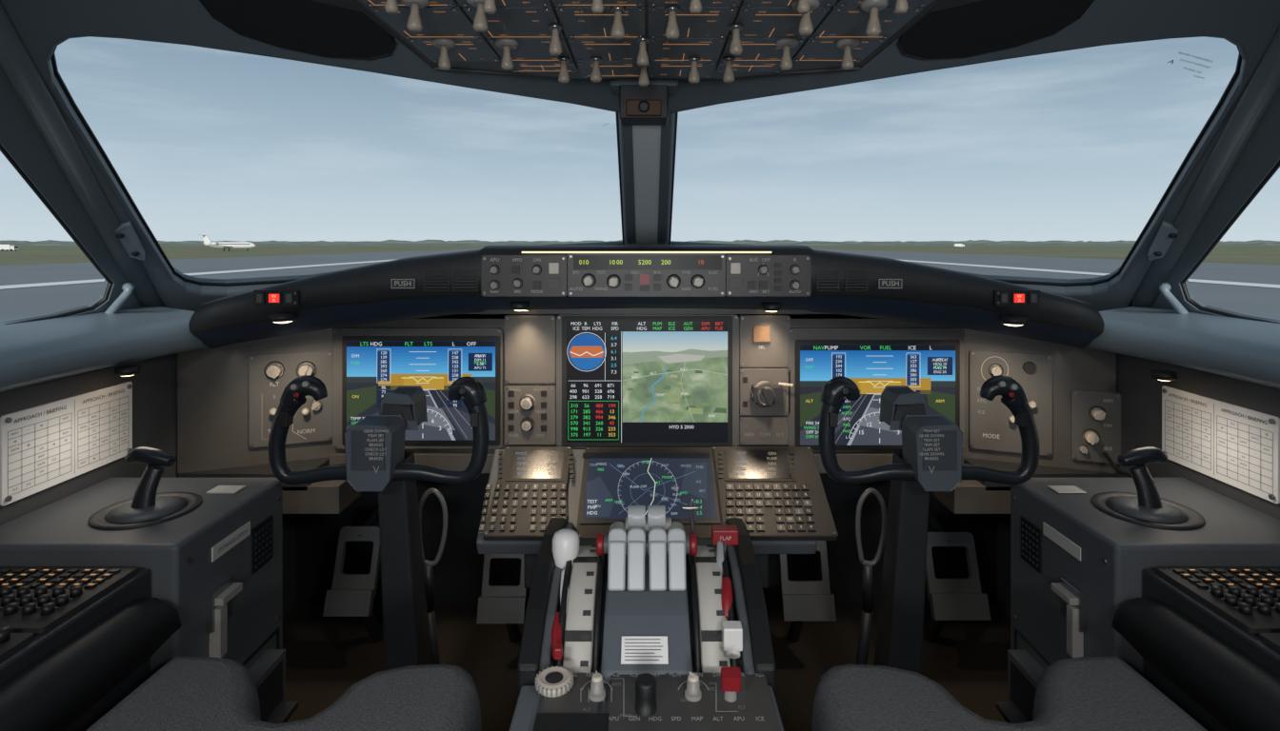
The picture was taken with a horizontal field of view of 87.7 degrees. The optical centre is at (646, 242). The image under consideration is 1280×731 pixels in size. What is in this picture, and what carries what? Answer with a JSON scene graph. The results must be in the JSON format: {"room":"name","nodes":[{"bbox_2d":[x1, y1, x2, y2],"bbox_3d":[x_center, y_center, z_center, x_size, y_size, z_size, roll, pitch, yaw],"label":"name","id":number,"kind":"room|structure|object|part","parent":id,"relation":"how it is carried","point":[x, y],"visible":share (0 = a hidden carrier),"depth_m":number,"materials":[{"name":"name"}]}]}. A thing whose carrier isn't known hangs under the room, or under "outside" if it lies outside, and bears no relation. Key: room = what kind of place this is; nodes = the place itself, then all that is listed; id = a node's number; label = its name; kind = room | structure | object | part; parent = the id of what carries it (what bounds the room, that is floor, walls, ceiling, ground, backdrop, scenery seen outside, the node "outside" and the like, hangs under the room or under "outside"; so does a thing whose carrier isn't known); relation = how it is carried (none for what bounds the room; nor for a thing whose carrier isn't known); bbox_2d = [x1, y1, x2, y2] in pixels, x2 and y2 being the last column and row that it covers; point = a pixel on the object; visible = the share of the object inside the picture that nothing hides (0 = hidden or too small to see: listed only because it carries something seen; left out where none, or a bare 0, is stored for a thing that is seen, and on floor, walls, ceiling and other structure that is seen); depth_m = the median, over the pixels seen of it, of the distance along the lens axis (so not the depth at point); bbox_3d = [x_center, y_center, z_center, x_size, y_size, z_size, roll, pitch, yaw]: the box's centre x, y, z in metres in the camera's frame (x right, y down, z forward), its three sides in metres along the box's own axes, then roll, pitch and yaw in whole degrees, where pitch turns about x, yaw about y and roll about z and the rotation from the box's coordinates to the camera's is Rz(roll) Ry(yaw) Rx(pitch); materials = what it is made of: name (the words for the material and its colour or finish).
{"room":"control cabin","nodes":[
{"label":"control cabin","id":0,"kind":"room"},
{"bbox_2d":[0,353,296,618],"bbox_3d":[-0.945,0.570,0.440,0.050,0.760,2.680,0,0,0],"label":"wall","id":1,"kind":"structure","parent":0,"point":[154,389],"depth_m":1.20,"materials":[{"name":"paint"}]},
{"bbox_2d":[0,381,132,505],"bbox_3d":[-0.915,0.311,1.066,0.006,0.128,0.239,0,0,0],"label":"chart","id":2,"kind":"object","parent":1,"relation":"attached to","point":[43,447],"visible":0.99,"depth_m":1.04,"materials":[{"name":"paper"}]},
{"bbox_2d":[0,0,165,307],"bbox_3d":[-0.864,-0.037,1.059,0.031,0.563,0.885,0,0,-22],"label":"window pillar","id":3,"kind":"structure","parent":1,"relation":"attached to","point":[15,60],"depth_m":0.92,"materials":[{"name":"paint"}]},
{"bbox_2d":[0,0,636,311],"bbox_3d":[-0.356,-0.059,1.549,1.733,0.602,0.866,0,0,-43],"label":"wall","id":4,"kind":"structure","parent":0,"point":[41,26],"depth_m":0.97,"materials":[{"name":"paint"}]},
{"bbox_2d":[0,63,207,392],"bbox_3d":[-0.849,-0.047,0.282,0.951,0.556,2.378,0,0,14],"label":"window","id":5,"kind":"structure","parent":4,"relation":"in","point":[128,289],"depth_m":1.02,"materials":[{"name":"paint"}]},
{"bbox_2d":[0,143,113,324],"bbox_3d":[-0.918,-0.053,0.839,0.214,0.414,0.681,0,0,-17],"label":"gasket","id":6,"kind":"object","parent":5,"relation":"attached to","point":[3,150],"visible":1,"depth_m":1.04,"materials":[{"name":"black rubber"}]},
{"bbox_2d":[114,364,140,377],"bbox_3d":[-0.872,0.216,1.120,0.035,0.016,0.035,0,0,0],"label":"lamp","id":7,"kind":"object","parent":5,"relation":"attached to","point":[131,370],"visible":1,"depth_m":1.11,"materials":[{"name":"black plastic"}]},
{"bbox_2d":[112,220,144,260],"bbox_3d":[-0.874,-0.002,1.127,0.030,0.068,0.100,0,0,-23],"label":"bracket","id":8,"kind":"object","parent":4,"relation":"attached to","point":[128,235],"visible":1,"depth_m":1.12,"materials":[{"name":"metal"}]},
{"bbox_2d":[51,45,624,286],"bbox_3d":[-0.415,-0.097,1.407,1.255,0.377,0.556,0,0,-41],"label":"gasket","id":9,"kind":"object","parent":4,"relation":"attached to","point":[53,60],"visible":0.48,"depth_m":1.17,"materials":[{"name":"black rubber"}]},
{"bbox_2d":[632,125,660,244],"bbox_3d":[0.000,-0.120,1.704,0.088,0.380,0.844,0,0,0],"label":"post","id":10,"kind":"object","parent":4,"relation":"attached to","point":[646,139],"visible":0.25,"depth_m":1.61,"materials":[{"name":"paint"}]},
{"bbox_2d":[609,79,678,125],"bbox_3d":[-0.005,-0.265,1.254,0.126,0.073,0.131,0,0,0],"label":"standby compass","id":11,"kind":"object","parent":10,"relation":"attached to","point":[638,106],"visible":0.96,"depth_m":1.22,"materials":[{"name":"plastic"}]},
{"bbox_2d":[668,45,1241,286],"bbox_3d":[0.415,-0.097,1.407,1.255,0.377,0.556,0,0,41],"label":"gasket","id":12,"kind":"object","parent":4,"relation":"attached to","point":[1239,60],"visible":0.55,"depth_m":1.17,"materials":[{"name":"black rubber"}]},
{"bbox_2d":[657,0,1279,311],"bbox_3d":[0.356,-0.059,1.549,1.733,0.602,0.866,0,0,43],"label":"frame","id":13,"kind":"object","parent":4,"relation":"attached to","point":[1250,26],"visible":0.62,"depth_m":0.98,"materials":[{"name":"paint"}]},
{"bbox_3d":[0.487,-0.102,1.389,0.848,0.369,1.144,0,0,0],"label":"pane","id":14,"kind":"object","parent":4,"relation":"attached to","visible":0},
{"bbox_2d":[1167,52,1211,79],"bbox_3d":[0.713,-0.232,0.870,0.048,0.031,0.028,0,0,0],"label":"etching","id":15,"kind":"object","parent":14,"relation":"on","point":[1181,52],"visible":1,"depth_m":0.87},
{"bbox_2d":[282,604,1010,730],"bbox_3d":[0.000,0.975,0.425,2.000,0.050,2.750,0,0,0],"label":"floor","id":16,"kind":"structure","parent":0,"point":[326,656],"depth_m":1.53,"materials":[{"name":"carpet"}]},
{"bbox_2d":[0,446,298,730],"bbox_3d":[-0.744,0.628,0.370,0.348,0.644,1.540,0,0,0],"label":"console","id":17,"kind":"object","parent":16,"relation":"on","point":[110,582],"visible":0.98,"depth_m":0.89,"materials":[{"name":"plastic"}]},
{"bbox_3d":[-0.765,0.416,0.559,0.210,0.023,0.618,0,0,0],"label":"keyboard panel","id":18,"kind":"part","parent":17,"relation":"part of","materials":[{"name":"black plastic"}]},
{"bbox_2d":[85,657,481,730],"bbox_3d":[-0.382,0.390,0.228,0.424,1.120,1.196,0,0,0],"label":"seat","id":19,"kind":"object","parent":16,"relation":"on","point":[187,693],"visible":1,"depth_m":0.73,"materials":[{"name":"fabric"}]},
{"bbox_2d":[322,503,383,642],"bbox_3d":[-0.645,0.780,1.581,0.098,0.355,0.304,0,0,0],"label":"rudder pedal","id":20,"kind":"object","parent":16,"relation":"on","point":[350,595],"visible":0.91,"depth_m":1.47,"materials":[{"name":"plastic"}]},
{"bbox_2d":[268,375,489,670],"bbox_3d":[-0.425,0.580,1.163,0.350,0.739,0.271,0,0,0],"label":"yoke","id":21,"kind":"object","parent":16,"relation":"on","point":[377,460],"visible":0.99,"depth_m":1.07,"materials":[{"name":"plastic"}]},
{"bbox_2d":[418,487,447,664],"bbox_3d":[-0.386,0.697,1.251,0.057,0.511,0.117,0,0,0],"label":"handle","id":22,"kind":"object","parent":16,"relation":"on","point":[429,566],"visible":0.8,"depth_m":1.20,"materials":[{"name":"plastic"}]},
{"bbox_2d":[476,554,526,642],"bbox_3d":[-0.315,0.795,1.583,0.102,0.326,0.300,0,0,0],"label":"rudder pedal","id":23,"kind":"object","parent":16,"relation":"on","point":[506,605],"visible":0.63,"depth_m":1.45,"materials":[{"name":"plastic"}]},
{"bbox_2d":[517,498,776,700],"bbox_3d":[0.000,0.657,0.990,0.312,0.587,0.380,0,0,0],"label":"throttle quadrant","id":24,"kind":"object","parent":16,"relation":"on","point":[647,595],"visible":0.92,"depth_m":0.88,"materials":[{"name":"plastic"}]},
{"bbox_3d":[-0.112,0.481,0.860,0.020,0.062,0.121,0,0,0],"label":"parking brake lever","id":25,"kind":"part","parent":24,"relation":"part of","materials":[{"name":"red plastic"}]},
{"bbox_3d":[-0.115,0.481,0.942,0.039,0.142,0.059,0,0,0],"label":"speed brake lever","id":26,"kind":"part","parent":24,"relation":"part of","materials":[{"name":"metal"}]},
{"bbox_3d":[0.114,0.467,0.903,0.039,0.097,0.176,0,0,0],"label":"flap lever","id":27,"kind":"part","parent":24,"relation":"part of","materials":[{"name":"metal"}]},
{"bbox_2d":[508,665,784,730],"bbox_3d":[0.000,0.717,0.428,0.300,0.466,0.756,0,0,0],"label":"pedestal","id":28,"kind":"object","parent":16,"relation":"on","point":[560,699],"visible":1,"depth_m":0.75,"materials":[{"name":"metal"}]},
{"bbox_2d":[476,446,837,588],"bbox_3d":[0.012,0.684,1.280,0.651,0.532,0.220,0,0,0],"label":"console","id":29,"kind":"object","parent":16,"relation":"on","point":[778,493],"visible":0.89,"depth_m":1.26,"materials":[{"name":"plastic"}]},
{"bbox_2d":[177,308,1132,514],"bbox_3d":[0.004,0.320,1.310,1.837,0.419,0.379,0,0,0],"label":"panel","id":30,"kind":"object","parent":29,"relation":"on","point":[229,396],"visible":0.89,"depth_m":1.37,"materials":[{"name":"metal"}]},
{"bbox_2d":[341,336,500,444],"bbox_3d":[-0.468,0.307,1.384,0.328,0.226,0.006,0,0,0],"label":"display","id":31,"kind":"object","parent":30,"relation":"attached to","point":[372,367],"visible":0.66,"depth_m":1.38,"materials":[{"name":"glowing display screen glass"},{"name":"dark plastic"}]},
{"bbox_2d":[188,244,1104,348],"bbox_3d":[0.000,0.101,1.561,1.653,0.192,0.803,0,0,0],"label":"shield","id":32,"kind":"object","parent":30,"relation":"on","point":[633,276],"visible":1,"depth_m":1.21,"materials":[{"name":"plastic"}]},
{"bbox_2d":[268,312,297,323],"bbox_3d":[-0.649,0.135,1.190,0.045,0.017,0.045,0,0,0],"label":"lamp","id":33,"kind":"object","parent":32,"relation":"attached to","point":[281,317],"visible":1,"depth_m":1.17,"materials":[{"name":"black plastic"}]},
{"bbox_2d":[510,301,529,311],"bbox_3d":[-0.228,0.115,1.200,0.035,0.016,0.035,0,0,0],"label":"lamp","id":34,"kind":"object","parent":32,"relation":"attached to","point":[514,306],"visible":1,"depth_m":1.19,"materials":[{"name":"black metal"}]},
{"bbox_3d":[-0.001,0.056,1.179,0.586,0.080,0.040,0,0,0],"label":"mode control panel","id":35,"kind":"part","parent":32,"relation":"part of","materials":[{"name":"metal"}]},
{"bbox_2d":[761,302,780,312],"bbox_3d":[0.225,0.117,1.200,0.035,0.016,0.035,0,0,0],"label":"lamp","id":36,"kind":"object","parent":32,"relation":"attached to","point":[767,307],"visible":1,"depth_m":1.19,"materials":[{"name":"black plastic"}]},
{"bbox_2d":[999,315,1027,326],"bbox_3d":[0.654,0.140,1.190,0.045,0.017,0.045,0,0,0],"label":"lamp","id":37,"kind":"object","parent":32,"relation":"attached to","point":[1009,320],"visible":1,"depth_m":1.18,"materials":[{"name":"black plastic"}]},
{"bbox_2d":[561,316,732,447],"bbox_3d":[0.001,0.288,1.382,0.354,0.272,0.005,0,0,0],"label":"display","id":38,"kind":"object","parent":30,"relation":"attached to","point":[628,381],"visible":1,"depth_m":1.38,"materials":[{"name":"glowing display screen glass"},{"name":"dark plastic"}]},
{"bbox_2d":[794,340,959,449],"bbox_3d":[0.479,0.316,1.384,0.342,0.228,0.006,0,0,0],"label":"display","id":39,"kind":"object","parent":30,"relation":"attached to","point":[930,369],"visible":0.73,"depth_m":1.38,"materials":[{"name":"glass display screen"},{"name":"dark plastic"}]},
{"bbox_2d":[779,540,836,642],"bbox_3d":[0.351,0.789,1.582,0.111,0.338,0.302,0,0,0],"label":"rudder pedal","id":40,"kind":"object","parent":16,"relation":"on","point":[802,601],"visible":0.7,"depth_m":1.47,"materials":[{"name":"plastic"}]},
{"bbox_2d":[855,487,886,664],"bbox_3d":[0.404,0.697,1.251,0.057,0.511,0.117,0,0,0],"label":"handle","id":41,"kind":"object","parent":16,"relation":"on","point":[867,613],"visible":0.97,"depth_m":1.20,"materials":[{"name":"plastic"}]},
{"bbox_2d":[818,375,1039,675],"bbox_3d":[0.448,0.580,1.163,0.350,0.739,0.271,0,0,0],"label":"yoke","id":42,"kind":"object","parent":16,"relation":"on","point":[930,459],"visible":0.98,"depth_m":1.07,"materials":[{"name":"plastic"}]},
{"bbox_2d":[923,507,991,642],"bbox_3d":[0.679,0.786,1.581,0.120,0.344,0.303,0,0,0],"label":"rudder pedal","id":43,"kind":"object","parent":16,"relation":"on","point":[949,599],"visible":0.86,"depth_m":1.47,"materials":[{"name":"plastic"}]},
{"bbox_2d":[811,657,1207,730],"bbox_3d":[0.382,0.390,0.228,0.424,1.120,1.196,0,0,0],"label":"seat","id":44,"kind":"object","parent":16,"relation":"on","point":[1083,693],"visible":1,"depth_m":0.73,"materials":[{"name":"fabric"}]},
{"bbox_2d":[995,446,1279,730],"bbox_3d":[0.744,0.628,0.370,0.348,0.644,1.540,0,0,0],"label":"console","id":45,"kind":"object","parent":16,"relation":"on","point":[1176,580],"visible":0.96,"depth_m":0.90,"materials":[{"name":"plastic"}]},
{"bbox_3d":[0.765,0.416,0.559,0.210,0.023,0.618,0,0,0],"label":"keyboard panel","id":46,"kind":"part","parent":45,"relation":"part of","materials":[{"name":"black plastic"}]},
{"bbox_2d":[296,473,997,604],"bbox_3d":[0.000,0.525,1.775,2.000,0.850,0.050,0,0,0],"label":"wall","id":47,"kind":"structure","parent":0,"point":[458,574],"depth_m":1.75,"materials":[{"name":"plastic"}]},
{"bbox_2d":[311,0,981,12],"bbox_3d":[0.000,-0.335,0.203,1.396,0.040,2.206,0,0,0],"label":"ceiling","id":48,"kind":"structure","parent":0,"point":[346,4],"depth_m":0.88,"materials":[{"name":"black plastic"}]},
{"bbox_2d":[199,0,395,59],"bbox_3d":[-0.464,-0.303,0.902,0.238,0.077,0.105,0,0,-28],"label":"sun visor","id":49,"kind":"object","parent":48,"relation":"attached to","point":[314,28],"visible":0.89,"depth_m":0.90,"materials":[{"name":"black plastic"}]},
{"bbox_2d":[348,0,944,86],"bbox_3d":[0.000,-0.274,0.521,0.662,0.088,1.150,0,0,0],"label":"panel","id":50,"kind":"object","parent":48,"relation":"attached to","point":[564,40],"visible":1,"depth_m":0.83,"materials":[{"name":"black"}]},
{"bbox_2d":[898,0,1094,59],"bbox_3d":[0.464,-0.303,0.902,0.238,0.077,0.105,0,0,28],"label":"sun visor","id":51,"kind":"object","parent":48,"relation":"attached to","point":[982,27],"visible":0.91,"depth_m":0.90,"materials":[{"name":"black plastic"}]},
{"bbox_2d":[997,353,1279,618],"bbox_3d":[0.945,0.570,0.440,0.050,0.760,2.680,0,0,0],"label":"wall","id":52,"kind":"structure","parent":0,"point":[1141,394],"depth_m":1.20,"materials":[{"name":"paint"}]},
{"bbox_2d":[1150,369,1177,381],"bbox_3d":[0.869,0.224,1.120,0.035,0.016,0.035,0,0,0],"label":"lamp","id":53,"kind":"object","parent":52,"relation":"attached to","point":[1157,374],"visible":1,"depth_m":1.11,"materials":[{"name":"black plastic"}]},
{"bbox_2d":[1085,86,1279,389],"bbox_3d":[0.849,-0.047,0.282,0.951,0.556,2.378,0,0,-14],"label":"window","id":54,"kind":"structure","parent":52,"relation":"in","point":[1165,289],"depth_m":1.04,"materials":[{"name":"paint"}]},
{"bbox_2d":[1180,160,1279,323],"bbox_3d":[0.918,-0.053,0.839,0.214,0.414,0.681,0,0,17],"label":"gasket","id":55,"kind":"object","parent":54,"relation":"attached to","point":[1269,176],"visible":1,"depth_m":1.06,"materials":[{"name":"black rubber"}]},
{"bbox_2d":[1127,25,1279,307],"bbox_3d":[0.864,-0.037,1.059,0.031,0.563,0.885,0,0,22],"label":"window pillar","id":56,"kind":"structure","parent":52,"relation":"attached to","point":[1264,84],"depth_m":0.95,"materials":[{"name":"paint"}]},
{"bbox_2d":[1161,385,1279,503],"bbox_3d":[0.915,0.317,1.075,0.006,0.126,0.217,0,0,0],"label":"chart","id":57,"kind":"object","parent":52,"relation":"attached to","point":[1237,447],"visible":0.98,"depth_m":1.06,"materials":[{"name":"paper"}]},
{"bbox_2d":[1148,220,1178,260],"bbox_3d":[0.874,-0.002,1.126,0.030,0.068,0.100,0,0,23],"label":"bracket","id":58,"kind":"object","parent":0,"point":[1167,232],"visible":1,"depth_m":1.12,"materials":[{"name":"metal"}]},
{"label":"outside","id":59,"kind":"structure","parent":0,"visible":0},
{"bbox_2d":[0,245,1279,265],"bbox_3d":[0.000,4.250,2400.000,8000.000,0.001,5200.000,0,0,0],"label":"grassy ground","id":60,"kind":"structure","parent":59,"point":[25,254],"depth_m":313.18,"materials":[{"name":"green plant"}]},
{"bbox_2d":[0,244,18,251],"bbox_3d":[-328.925,2.600,342.900,9.150,3.300,2.800,0,0,0],"label":"truck","id":61,"kind":"object","parent":60,"relation":"on","point":[7,248],"visible":1,"depth_m":341.70,"materials":[{"name":"white metal"}]},
{"bbox_2d":[200,234,255,251],"bbox_3d":[-206.929,-0.025,330.000,26.643,8.550,24.700,0,0,0],"label":"airliner","id":62,"kind":"object","parent":60,"relation":"on","point":[221,245],"visible":0.98,"depth_m":328.77,"materials":[{"name":"white metal"}]},
{"bbox_2d":[0,240,1279,245],"bbox_3d":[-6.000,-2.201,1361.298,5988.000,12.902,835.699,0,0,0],"label":"tree line","id":63,"kind":"object","parent":60,"relation":"on","point":[50,242],"visible":0.78,"depth_m":1665.99,"materials":[{"name":"green plant"}]},
{"bbox_2d":[953,243,964,247],"bbox_3d":[281.075,2.600,599.900,9.150,3.300,2.800,0,0,0],"label":"truck","id":64,"kind":"object","parent":60,"relation":"on","point":[954,245],"visible":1,"depth_m":598.68,"materials":[{"name":"white metal"}]},
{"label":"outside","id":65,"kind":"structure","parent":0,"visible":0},
{"bbox_2d":[0,248,1279,319],"bbox_3d":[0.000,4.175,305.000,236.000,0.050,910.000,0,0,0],"label":"runway","id":66,"kind":"object","parent":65,"point":[25,290],"depth_m":96.41,"materials":[{"name":"grey asphalt"}]}
]}

